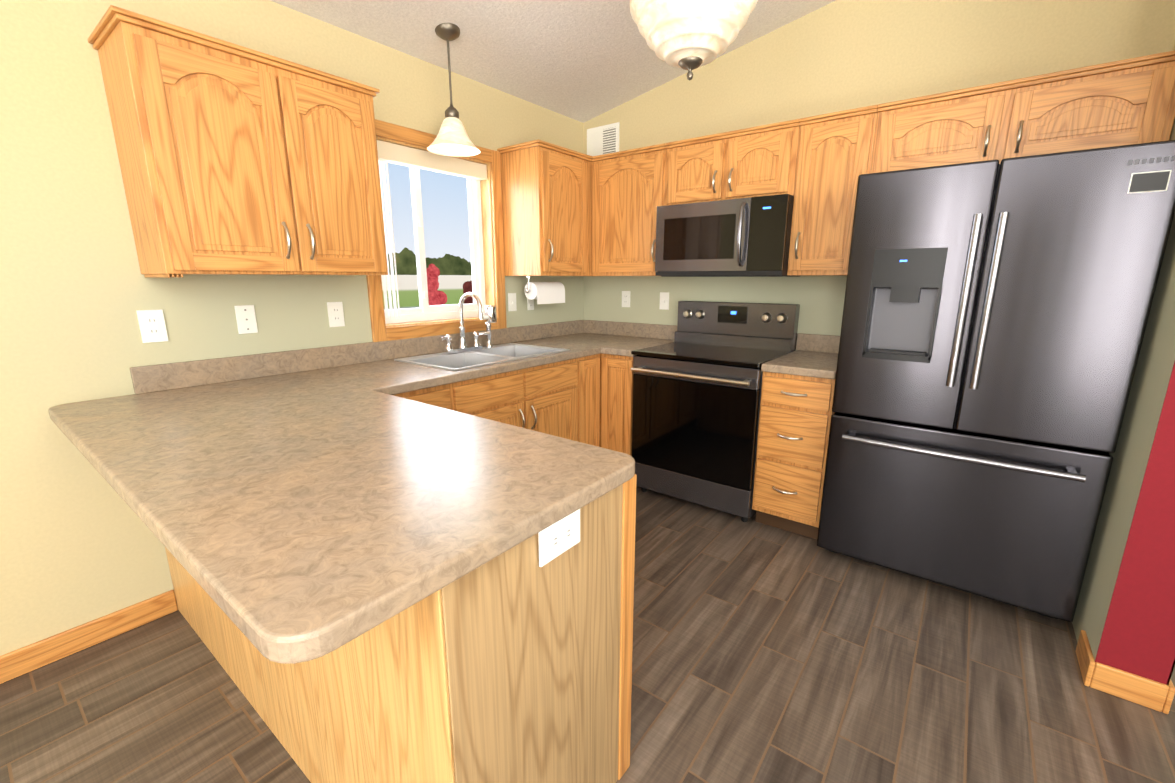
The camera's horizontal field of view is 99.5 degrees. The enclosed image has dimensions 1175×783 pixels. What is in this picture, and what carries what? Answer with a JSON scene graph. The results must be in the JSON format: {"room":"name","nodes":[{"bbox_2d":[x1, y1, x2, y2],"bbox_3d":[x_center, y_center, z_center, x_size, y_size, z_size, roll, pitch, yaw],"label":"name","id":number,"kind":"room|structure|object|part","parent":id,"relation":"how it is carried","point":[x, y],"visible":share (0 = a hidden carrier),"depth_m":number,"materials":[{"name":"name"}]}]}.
{"room":"kitchen","nodes":[
{"label":"kitchen","id":0,"kind":"room"},
{"bbox_2d":[0,0,583,655],"bbox_3d":[-2.177,-0.450,1.236,0.150,3.000,7.150,10,16,36],"label":"wall","id":1,"kind":"structure","parent":0,"point":[80,542],"depth_m":1.76,"materials":[{"name":"beige paint"}]},
{"bbox_2d":[0,590,177,683],"bbox_3d":[-2.991,1.232,0.394,0.014,0.095,4.264,10,16,36],"label":"baseboard","id":2,"kind":"structure","parent":1,"relation":"attached to","point":[26,659],"depth_m":1.83,"materials":[{"name":"brown wood"}]},
{"bbox_2d":[137,310,167,342],"bbox_3d":[-1.636,-0.246,1.871,0.008,0.120,0.075,10,16,36],"label":"outlet","id":3,"kind":"object","parent":1,"relation":"attached to","point":[152,325],"visible":1,"depth_m":1.87,"materials":[{"name":"white plastic"}]},
{"bbox_2d":[88,5,323,276],"bbox_3d":[-1.360,-0.819,1.824,0.341,0.758,0.476,10,16,36],"label":"upper cabinet","id":4,"kind":"object","parent":1,"relation":"attached to","point":[234,159],"depth_m":1.68,"materials":[{"name":"brown wood"}]},
{"bbox_2d":[234,305,257,333],"bbox_3d":[-1.447,-0.305,2.110,0.007,0.118,0.072,10,16,36],"label":"electrical outlet","id":5,"kind":"object","parent":1,"relation":"attached to","point":[246,319],"visible":1,"depth_m":2.11,"materials":[{"name":"white plastic"}]},
{"bbox_2d":[327,302,344,326],"bbox_3d":[-1.216,-0.372,2.403,0.008,0.118,0.072,10,16,36],"label":"electrical outlet","id":6,"kind":"object","parent":1,"relation":"attached to","point":[335,314],"visible":1,"depth_m":2.40,"materials":[{"name":"white plastic"}]},
{"bbox_2d":[300,65,387,274],"bbox_3d":[-1.156,-0.878,2.084,0.341,0.758,0.443,10,16,36],"label":"upper cabinet","id":7,"kind":"object","parent":1,"relation":"attached to","point":[339,111],"depth_m":2.03,"materials":[{"name":"brown wood"}]},
{"bbox_2d":[129,320,583,391],"bbox_3d":[-0.860,-0.277,2.886,0.019,0.100,2.705,10,16,36],"label":"backsplash","id":8,"kind":"structure","parent":1,"relation":"attached to","point":[150,378],"depth_m":2.27,"materials":[{"name":"beige laminate"}]},
{"bbox_2d":[366,119,506,341],"bbox_3d":[-0.878,-0.869,2.849,0.160,1.078,0.929,10,16,36],"label":"window","id":9,"kind":"structure","parent":1,"relation":"in","point":[414,160],"depth_m":2.87,"materials":[{"name":"white"}]},
{"bbox_2d":[508,293,516,310],"bbox_3d":[-0.497,-0.594,3.307,0.014,0.118,0.072,10,16,36],"label":"light switch","id":10,"kind":"object","parent":1,"relation":"attached to","point":[512,306],"visible":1,"depth_m":3.30,"materials":[{"name":"white plastic"}]},
{"bbox_2d":[527,298,533,309],"bbox_3d":[-0.393,-0.616,3.446,0.008,0.100,0.060,10,16,36],"label":"electrical outlet","id":11,"kind":"object","parent":1,"relation":"attached to","point":[530,304],"visible":0.71,"depth_m":3.44,"materials":[{"name":"white plastic"}]},
{"bbox_2d":[497,139,583,275],"bbox_3d":[-0.272,-1.134,3.206,0.341,0.758,0.440,10,16,36],"label":"upper cabinet","id":12,"kind":"object","parent":1,"relation":"attached to","point":[542,182],"depth_m":3.05,"materials":[{"name":"brown wood"}]},
{"bbox_2d":[524,276,564,303],"bbox_3d":[-0.293,-0.682,3.334,0.114,0.180,0.337,10,16,36],"label":"paper towel holder","id":13,"kind":"object","parent":12,"relation":"attached to","point":[547,292],"visible":1,"depth_m":3.28,"materials":[{"name":"white paper"}]},
{"bbox_2d":[270,0,835,122],"bbox_3d":[0.603,-1.548,-1.238,7.500,1.470,7.500,10,16,36],"label":"ceiling","id":14,"kind":"structure","parent":0,"point":[582,61],"depth_m":2.58,"materials":[{"name":"white paint"}]},
{"bbox_2d":[427,23,479,156],"bbox_3d":[-0.670,-1.472,2.434,0.260,0.541,0.260,10,16,36],"label":"light","id":15,"kind":"object","parent":14,"relation":"hanging from","point":[452,138],"visible":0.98,"depth_m":2.42,"materials":[{"name":"white glass"}]},
{"bbox_2d":[630,0,757,80],"bbox_3d":[0.357,-1.439,1.658,0.428,0.721,0.428,10,16,36],"label":"semi-flush ceiling light","id":16,"kind":"object","parent":14,"relation":"hanging from","point":[689,35],"visible":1,"depth_m":1.62,"materials":[{"name":"white glass"}]},
{"bbox_2d":[0,487,1174,782],"bbox_3d":[0.594,1.504,-0.470,7.600,0.050,7.600,10,16,36],"label":"floor","id":17,"kind":"structure","parent":0,"point":[764,653],"depth_m":1.64,"materials":[{"name":"wood"}]},
{"bbox_2d":[216,472,637,782],"bbox_3d":[-0.549,0.591,1.454,1.254,0.875,0.564,10,16,36],"label":"base cabinet","id":18,"kind":"object","parent":17,"relation":"on","point":[519,670],"depth_m":1.02,"materials":[{"name":"brown wood"}]},
{"bbox_2d":[48,332,837,687],"bbox_3d":[-0.147,-0.071,2.237,1.975,0.066,2.957,10,16,36],"label":"countertop","id":19,"kind":"structure","parent":18,"relation":"on","point":[317,510],"depth_m":1.15,"materials":[{"name":"beige laminate"}]},
{"bbox_2d":[436,292,496,351],"bbox_3d":[-0.643,-0.394,2.830,0.224,0.337,0.400,10,16,36],"label":"faucet","id":20,"kind":"object","parent":19,"relation":"on","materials":[{"name":"silver metal"}]},
{"bbox_2d":[392,340,571,371],"bbox_3d":[-0.559,-0.117,2.799,0.500,0.190,0.840,10,16,36],"label":"sink","id":21,"kind":"object","parent":19,"relation":"in","point":[467,357],"depth_m":2.82,"materials":[{"name":"silver metal"}]},
{"bbox_2d":[538,509,579,566],"bbox_3d":[-0.053,0.287,0.985,0.008,0.075,0.120,10,16,36],"label":"outlet","id":22,"kind":"object","parent":18,"relation":"attached to","point":[558,538],"visible":1,"depth_m":0.98,"materials":[{"name":"white plastic"}]},
{"bbox_2d":[631,301,799,521],"bbox_3d":[0.741,0.074,3.021,0.759,1.185,0.696,10,16,36],"label":"range","id":23,"kind":"object","parent":17,"relation":"on","point":[697,385],"visible":0.94,"depth_m":2.86,"materials":[{"name":"black metal"}]},
{"bbox_3d":[0.563,0.242,2.821,0.751,0.825,0.110,10,16,36],"label":"door","id":24,"kind":"part","parent":23,"relation":"part of","materials":[{"name":"black glass"}]},
{"bbox_2d":[752,376,834,538],"bbox_3d":[1.210,0.292,2.764,0.343,0.875,0.617,10,16,36],"label":"base cabinet","id":25,"kind":"object","parent":17,"relation":"on","point":[794,427],"depth_m":2.51,"materials":[{"name":"brown wood"}]},
{"bbox_2d":[817,140,1174,621],"bbox_3d":[1.657,-0.029,2.201,0.908,1.747,0.794,10,16,36],"label":"refrigerator","id":26,"kind":"object","parent":17,"relation":"on","point":[995,316],"visible":1,"depth_m":1.88,"materials":[{"name":"black metal"}]},
{"bbox_3d":[1.304,-0.371,2.033,0.449,1.003,0.080,10,16,36],"label":"door","id":27,"kind":"part","parent":26,"relation":"part of","materials":[{"name":"black metal"}]},
{"bbox_2d":[583,0,1174,343],"bbox_3d":[2.790,-0.875,1.752,7.000,3.600,0.150,10,16,36],"label":"wall","id":28,"kind":"structure","parent":0,"point":[838,56],"depth_m":2.62,"materials":[{"name":"beige paint"}]},
{"bbox_2d":[587,122,619,155],"bbox_3d":[0.108,-1.774,3.555,0.280,0.230,0.010,10,16,36],"label":"air vent","id":29,"kind":"object","parent":28,"relation":"in","point":[602,140],"visible":0.73,"depth_m":3.54,"materials":[{"name":"white plastic"}]},
{"bbox_2d":[622,291,629,306],"bbox_3d":[0.283,-0.682,3.668,0.072,0.118,0.008,10,16,36],"label":"electrical outlet","id":30,"kind":"object","parent":28,"relation":"attached to","point":[625,298],"visible":1,"depth_m":3.66,"materials":[{"name":"white plastic"}]},
{"bbox_2d":[600,143,663,275],"bbox_3d":[0.339,-1.155,3.297,0.550,0.758,0.341,10,16,36],"label":"upper cabinet","id":31,"kind":"object","parent":28,"relation":"attached to","point":[632,180],"depth_m":3.14,"materials":[{"name":"brown wood"}]},
{"bbox_2d":[659,292,668,309],"bbox_3d":[0.535,-0.633,3.477,0.072,0.118,0.014,10,16,36],"label":"light switch","id":32,"kind":"object","parent":28,"relation":"attached to","point":[664,300],"visible":1,"depth_m":3.48,"materials":[{"name":"white plastic"}]},
{"bbox_2d":[664,135,711,205],"bbox_3d":[0.736,-1.283,2.956,0.449,0.356,0.341,10,16,36],"label":"upper cabinet","id":33,"kind":"object","parent":28,"relation":"attached to","point":[685,161],"depth_m":2.87,"materials":[{"name":"brown wood"}]},
{"bbox_2d":[584,320,839,351],"bbox_3d":[0.748,-0.386,3.360,1.975,0.100,0.019,10,16,36],"label":"backsplash","id":34,"kind":"structure","parent":28,"relation":"attached to","point":[806,342],"depth_m":3.53,"materials":[{"name":"beige laminate"}]},
{"bbox_2d":[708,119,799,200],"bbox_3d":[0.979,-1.242,2.774,0.446,0.356,0.341,10,16,36],"label":"upper cabinet","id":35,"kind":"object","parent":28,"relation":"attached to","point":[758,161],"depth_m":2.64,"materials":[{"name":"brown wood"}]},
{"bbox_2d":[655,194,799,276],"bbox_3d":[0.816,-0.877,2.899,0.752,0.404,0.475,10,16,36],"label":"over-the-range microwave","id":36,"kind":"object","parent":35,"relation":"attached to","point":[745,237],"visible":0.98,"depth_m":2.73,"materials":[{"name":"black metal"}]},
{"bbox_2d":[787,104,879,275],"bbox_3d":[1.292,-0.992,2.584,0.341,0.758,0.341,10,16,36],"label":"upper cabinet","id":37,"kind":"object","parent":28,"relation":"attached to","point":[836,148],"depth_m":2.45,"materials":[{"name":"brown wood"}]},
{"bbox_2d":[872,85,983,172],"bbox_3d":[1.643,-1.147,2.272,0.543,0.318,0.341,10,16,36],"label":"upper cabinet","id":38,"kind":"object","parent":28,"relation":"attached to","point":[939,129],"depth_m":2.17,"materials":[{"name":"brown wood"}]},
{"bbox_2d":[972,50,1174,163],"bbox_3d":[1.962,-1.092,2.033,0.545,0.318,0.341,10,16,36],"label":"upper cabinet","id":39,"kind":"object","parent":28,"relation":"attached to","point":[1130,101],"depth_m":1.89,"materials":[{"name":"brown wood"}]},
{"bbox_2d":[1072,41,1174,684],"bbox_3d":[2.099,-0.855,1.664,0.164,3.600,1.134,10,16,36],"label":"wall","id":40,"kind":"structure","parent":0,"point":[1138,636],"depth_m":1.57,"materials":[{"name":"red paint"}]},
{"bbox_2d":[1136,675,1174,713],"bbox_3d":[2.119,0.880,1.939,0.018,0.095,0.998,10,16,36],"label":"baseboard","id":41,"kind":"structure","parent":40,"relation":"attached to","point":[1144,691],"depth_m":1.57,"materials":[{"name":"brown wood"}]},
{"label":"outside","id":42,"kind":"structure","parent":0,"visible":0},
{"bbox_2d":[380,161,471,309],"bbox_3d":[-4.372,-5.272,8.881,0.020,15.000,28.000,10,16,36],"label":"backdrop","id":43,"kind":"structure","parent":42,"point":[444,199],"depth_m":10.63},
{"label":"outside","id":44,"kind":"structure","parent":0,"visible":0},
{"bbox_2d":[426,264,446,305],"bbox_3d":[-3.195,-1.791,10.298,0.471,1.662,0.582,10,16,36],"label":"tree","id":45,"kind":"object","parent":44,"point":[436,296],"visible":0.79,"depth_m":10.06,"materials":[{"name":"red plant"}]},
{"bbox_2d":[463,280,472,303],"bbox_3d":[-2.531,-1.853,11.136,0.601,1.411,0.631,10,16,36],"label":"tree","id":46,"kind":"object","parent":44,"point":[467,286],"visible":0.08,"depth_m":10.88,"materials":[{"name":"brown plant"}]}
]}

